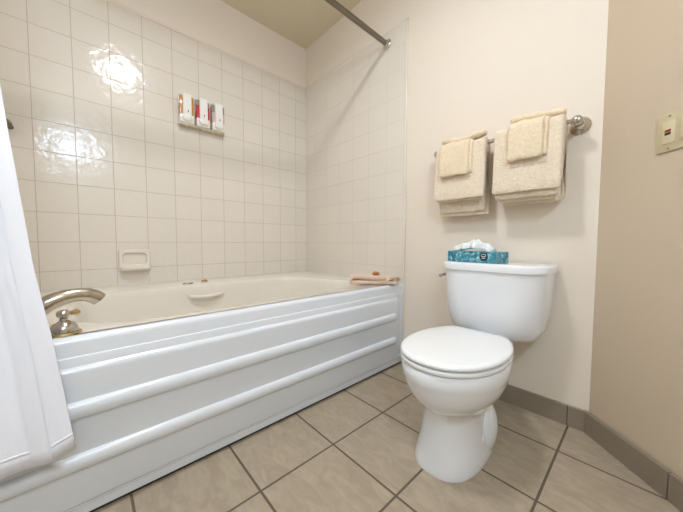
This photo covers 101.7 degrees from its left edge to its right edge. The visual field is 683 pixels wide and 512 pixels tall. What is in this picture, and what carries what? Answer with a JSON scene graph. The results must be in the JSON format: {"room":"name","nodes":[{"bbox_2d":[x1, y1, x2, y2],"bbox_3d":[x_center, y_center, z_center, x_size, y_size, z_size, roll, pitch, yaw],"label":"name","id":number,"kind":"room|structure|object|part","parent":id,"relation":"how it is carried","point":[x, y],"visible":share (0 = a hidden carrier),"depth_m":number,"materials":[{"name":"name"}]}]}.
{"room":"bathroom","nodes":[
{"label":"bathroom","id":0,"kind":"room"},
{"bbox_2d":[0,0,305,290],"bbox_3d":[-1.375,-0.553,1.629,2.950,2.477,0.120,-2,4,-42],"label":"wall","id":1,"kind":"structure","parent":0,"point":[105,165],"depth_m":1.72,"materials":[{"name":"tile"}]},
{"bbox_2d":[6,118,13,129],"bbox_3d":[-1.584,-0.626,1.308,0.059,0.062,0.064,-2,4,-42],"label":"handle","id":2,"kind":"object","parent":1,"relation":"attached to","point":[9,123],"visible":0.34,"depth_m":1.31,"materials":[{"name":"silver metal"}]},
{"bbox_2d":[118,249,150,270],"bbox_3d":[-1.235,0.024,1.665,0.156,0.124,0.060,-2,4,-42],"label":"soap dish","id":3,"kind":"object","parent":1,"relation":"attached to","point":[128,260],"visible":1,"depth_m":1.67,"materials":[{"name":"beige ceramic"}]},
{"bbox_2d":[178,122,224,135],"bbox_3d":[-0.947,-0.855,1.889,0.284,0.018,0.052,-2,4,-42],"label":"bracket","id":4,"kind":"object","parent":1,"relation":"attached to","point":[179,123],"visible":1,"depth_m":1.88,"materials":[{"name":"beige plastic"}]},
{"bbox_2d":[178,92,193,124],"bbox_3d":[-1.010,-0.956,1.809,0.084,0.190,0.075,-2,4,-42],"label":"soap dispenser","id":5,"kind":"object","parent":4,"relation":"on","point":[185,101],"visible":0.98,"depth_m":1.79,"materials":[{"name":"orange plastic"}]},
{"bbox_2d":[194,97,209,128],"bbox_3d":[-0.937,-0.959,1.876,0.084,0.190,0.075,-2,4,-42],"label":"soap dispenser","id":6,"kind":"object","parent":4,"relation":"on","point":[201,110],"visible":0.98,"depth_m":1.85,"materials":[{"name":"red plastic"}]},
{"bbox_2d":[210,103,224,132],"bbox_3d":[-0.864,-0.962,1.943,0.084,0.190,0.075,-2,4,-42],"label":"soap dispenser","id":7,"kind":"object","parent":4,"relation":"on","point":[216,110],"visible":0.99,"depth_m":1.92,"materials":[{"name":"white plastic"}]},
{"bbox_2d":[106,0,305,89],"bbox_3d":[-0.993,-1.452,1.853,1.830,0.018,0.011,-2,4,-42],"label":"trim","id":8,"kind":"structure","parent":1,"relation":"attached to","point":[111,1],"depth_m":1.86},
{"bbox_2d":[220,0,361,48],"bbox_3d":[-0.367,-1.774,0.473,2.950,0.080,3.050,-2,4,-42],"label":"ceiling","id":9,"kind":"structure","parent":0,"point":[302,22],"depth_m":2.09,"materials":[{"name":"paint"}]},
{"bbox_2d":[94,362,680,511],"bbox_3d":[-0.376,0.780,0.598,2.950,0.080,3.050,-2,4,-42],"label":"floor","id":10,"kind":"structure","parent":0,"point":[353,449],"depth_m":0.93,"materials":[{"name":"tile"}]},
{"bbox_2d":[0,270,402,511],"bbox_3d":[-0.629,0.428,1.540,1.827,0.530,1.092,-2,4,-42],"label":"bathtub","id":11,"kind":"object","parent":10,"relation":"on","point":[158,379],"visible":0.96,"depth_m":0.99,"materials":[{"name":"plastic"}]},
{"bbox_2d":[41,288,105,337],"bbox_3d":[-0.821,0.160,0.796,0.229,0.111,0.181,-2,4,-42],"label":"tub faucet","id":12,"kind":"object","parent":11,"relation":"on","point":[65,327],"visible":0.7,"depth_m":0.81,"materials":[{"name":"silver metal"}]},
{"bbox_3d":[-0.770,0.213,0.773,0.074,0.008,0.074,-2,4,-42],"label":"handle","id":13,"kind":"part","parent":12,"relation":"part of","materials":[{"name":"gold metal"}]},
{"bbox_3d":[-0.850,0.158,0.839,0.054,0.110,0.218,3,4,39],"label":"spout","id":14,"kind":"part","parent":12,"relation":"part of","materials":[{"name":"silver metal"}]},
{"bbox_3d":[-0.762,0.161,0.790,0.017,0.017,0.029,1,3,21],"label":"lever","id":15,"kind":"part","parent":12,"relation":"part of","materials":[{"name":"gold metal"}]},
{"bbox_2d":[40,270,397,338],"bbox_3d":[-0.646,0.371,1.556,1.827,0.383,1.041,-2,4,-42],"label":"basin","id":16,"kind":"object","parent":11,"relation":"in","point":[130,307],"depth_m":1.55,"materials":[{"name":"ceramic"}]},
{"bbox_2d":[350,274,399,284],"bbox_3d":[0.207,0.141,1.723,0.316,0.061,0.115,0,3,-1],"label":"bath mat","id":17,"kind":"object","parent":11,"relation":"on","point":[357,279],"visible":1,"depth_m":1.70,"materials":[{"name":"beige fabric"}]},
{"bbox_2d":[400,260,558,482],"bbox_3d":[0.499,0.387,1.114,0.727,0.702,0.449,-2,4,-42],"label":"toilet","id":18,"kind":"object","parent":10,"relation":"on","point":[458,373],"visible":1,"depth_m":0.96,"materials":[{"name":"ceramic"}]},
{"bbox_3d":[0.407,0.341,1.001,0.442,0.016,0.340,-2,4,-42],"label":"seat","id":19,"kind":"part","parent":18,"relation":"part of","materials":[{"name":"plastic"}]},
{"bbox_3d":[0.407,0.321,1.000,0.440,0.020,0.339,-2,4,-42],"label":"lid","id":20,"kind":"part","parent":18,"relation":"part of","materials":[{"name":"plastic"}]},
{"bbox_2d":[448,239,508,262],"bbox_3d":[0.635,-0.027,1.309,0.117,0.103,0.236,-2,3,-33],"label":"tissue box","id":21,"kind":"object","parent":18,"relation":"on","point":[490,255],"visible":1,"depth_m":1.27,"materials":[{"name":"teal cardboard"}]},
{"bbox_3d":[0.691,0.212,1.273,0.219,0.297,0.418,-2,4,-42],"label":"tank","id":22,"kind":"part","parent":18,"relation":"part of","materials":[{"name":"white ceramic"}]},
{"bbox_3d":[0.688,0.047,1.261,0.229,0.036,0.436,-2,4,-42],"label":"tank lid","id":23,"kind":"part","parent":18,"relation":"part of","materials":[{"name":"white ceramic"}]},
{"bbox_2d":[306,0,608,411],"bbox_3d":[0.390,-0.557,1.827,0.120,2.477,1.990,-2,4,-42],"label":"wall","id":24,"kind":"structure","parent":0,"point":[474,65],"depth_m":1.53,"materials":[{"name":"paint"}]},
{"bbox_2d":[324,0,390,49],"bbox_3d":[-0.376,-1.343,1.185,1.828,0.064,0.064,-2,4,-42],"label":"curtain rod","id":25,"kind":"object","parent":24,"relation":"attached to","point":[386,43],"visible":1,"depth_m":1.62,"materials":[{"name":"metal"}]},
{"bbox_2d":[0,85,75,479],"bbox_3d":[-0.857,-0.419,0.634,0.308,1.832,0.286,-2,4,-42],"label":"shower curtain","id":26,"kind":"object","parent":25,"relation":"hanging from","point":[36,429],"visible":1,"depth_m":0.66,"materials":[{"name":"fabric"}]},
{"bbox_2d":[306,18,408,89],"bbox_3d":[0.044,-1.459,2.078,0.012,0.018,1.068,-2,4,-42],"label":"trim","id":27,"kind":"structure","parent":24,"relation":"attached to","point":[404,20],"depth_m":1.99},
{"bbox_2d":[401,17,408,361],"bbox_3d":[0.396,-0.381,1.742,0.012,2.135,0.016,-2,4,-42],"label":"trim","id":28,"kind":"structure","parent":24,"relation":"attached to","point":[407,20],"depth_m":1.73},
{"bbox_2d":[434,115,591,157],"bbox_3d":[0.735,-0.534,1.303,0.096,0.070,0.647,-2,4,-42],"label":"towel bar","id":29,"kind":"object","parent":24,"relation":"attached to","point":[579,124],"visible":0.52,"depth_m":1.10,"materials":[{"name":"silver metal"}]},
{"bbox_2d":[434,136,490,216],"bbox_3d":[0.600,-0.384,1.398,0.090,0.363,0.254,-2,4,-42],"label":"hand towel","id":30,"kind":"object","parent":29,"relation":"hanging from","point":[467,194],"visible":0.65,"depth_m":1.35,"materials":[{"name":"beige fabric"}]},
{"bbox_2d":[439,129,487,177],"bbox_3d":[0.614,-0.498,1.380,0.141,0.210,0.214,-2,4,-42],"label":"washcloth","id":31,"kind":"object","parent":30,"relation":"on","point":[456,157],"visible":0.89,"depth_m":1.34,"materials":[{"name":"beige fabric"}]},
{"bbox_2d":[492,114,568,205],"bbox_3d":[0.794,-0.394,1.183,0.126,0.339,0.251,-2,4,-42],"label":"bath towel","id":32,"kind":"object","parent":29,"relation":"hanging from","point":[540,179],"visible":0.71,"depth_m":1.13,"materials":[{"name":"beige fabric"}]},
{"bbox_2d":[506,107,566,161],"bbox_3d":[0.817,-0.496,1.155,0.175,0.206,0.194,-2,4,-42],"label":"washcloth","id":33,"kind":"object","parent":32,"relation":"on","point":[528,134],"visible":0.89,"depth_m":1.11,"materials":[{"name":"beige fabric"}]},
{"bbox_3d":[0.930,-0.523,1.091,0.096,0.070,0.070,-2,4,-42],"label":"post","id":34,"kind":"part","parent":29,"relation":"part of","materials":[{"name":"silver metal"}]},
{"bbox_2d":[499,384,587,431],"bbox_3d":[0.700,0.659,1.458,0.011,0.087,0.889,-2,4,-42],"label":"baseboard","id":35,"kind":"structure","parent":24,"relation":"attached to","point":[571,416],"depth_m":1.23,"materials":[{"name":"tile"}]},
{"bbox_2d":[589,0,682,479],"bbox_3d":[1.043,-0.487,0.445,0.119,2.477,1.256,0,3,2],"label":"wall","id":36,"kind":"structure","parent":0,"point":[636,382],"depth_m":0.93,"materials":[{"name":"beige paint"}]},
{"bbox_2d":[584,411,682,511],"bbox_3d":[0.971,0.706,0.506,0.011,0.087,1.256,0,3,2],"label":"baseboard","id":37,"kind":"structure","parent":36,"relation":"attached to","point":[662,480],"depth_m":0.92,"materials":[{"name":"tile"}]},
{"bbox_2d":[656,108,682,154],"bbox_3d":[0.993,-0.375,0.820,0.011,0.115,0.118,0,3,2],"label":"outlet plate","id":38,"kind":"object","parent":36,"relation":"attached to","point":[670,126],"visible":1,"depth_m":0.84,"materials":[{"name":"beige plastic"}]},
{"bbox_2d":[662,119,675,144],"bbox_3d":[0.994,-0.376,0.844,0.004,0.067,0.034,0,3,2],"label":"outlet","id":39,"kind":"object","parent":38,"relation":"attached to","point":[668,125],"depth_m":0.84,"materials":[{"name":"beige plastic"}]},
{"bbox_2d":[680,116,682,138],"bbox_3d":[0.992,-0.373,0.795,0.004,0.067,0.034,0,3,2],"label":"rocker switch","id":40,"kind":"object","parent":38,"relation":"attached to","point":[681,117],"depth_m":0.81,"materials":[{"name":"beige plastic"}]}
]}

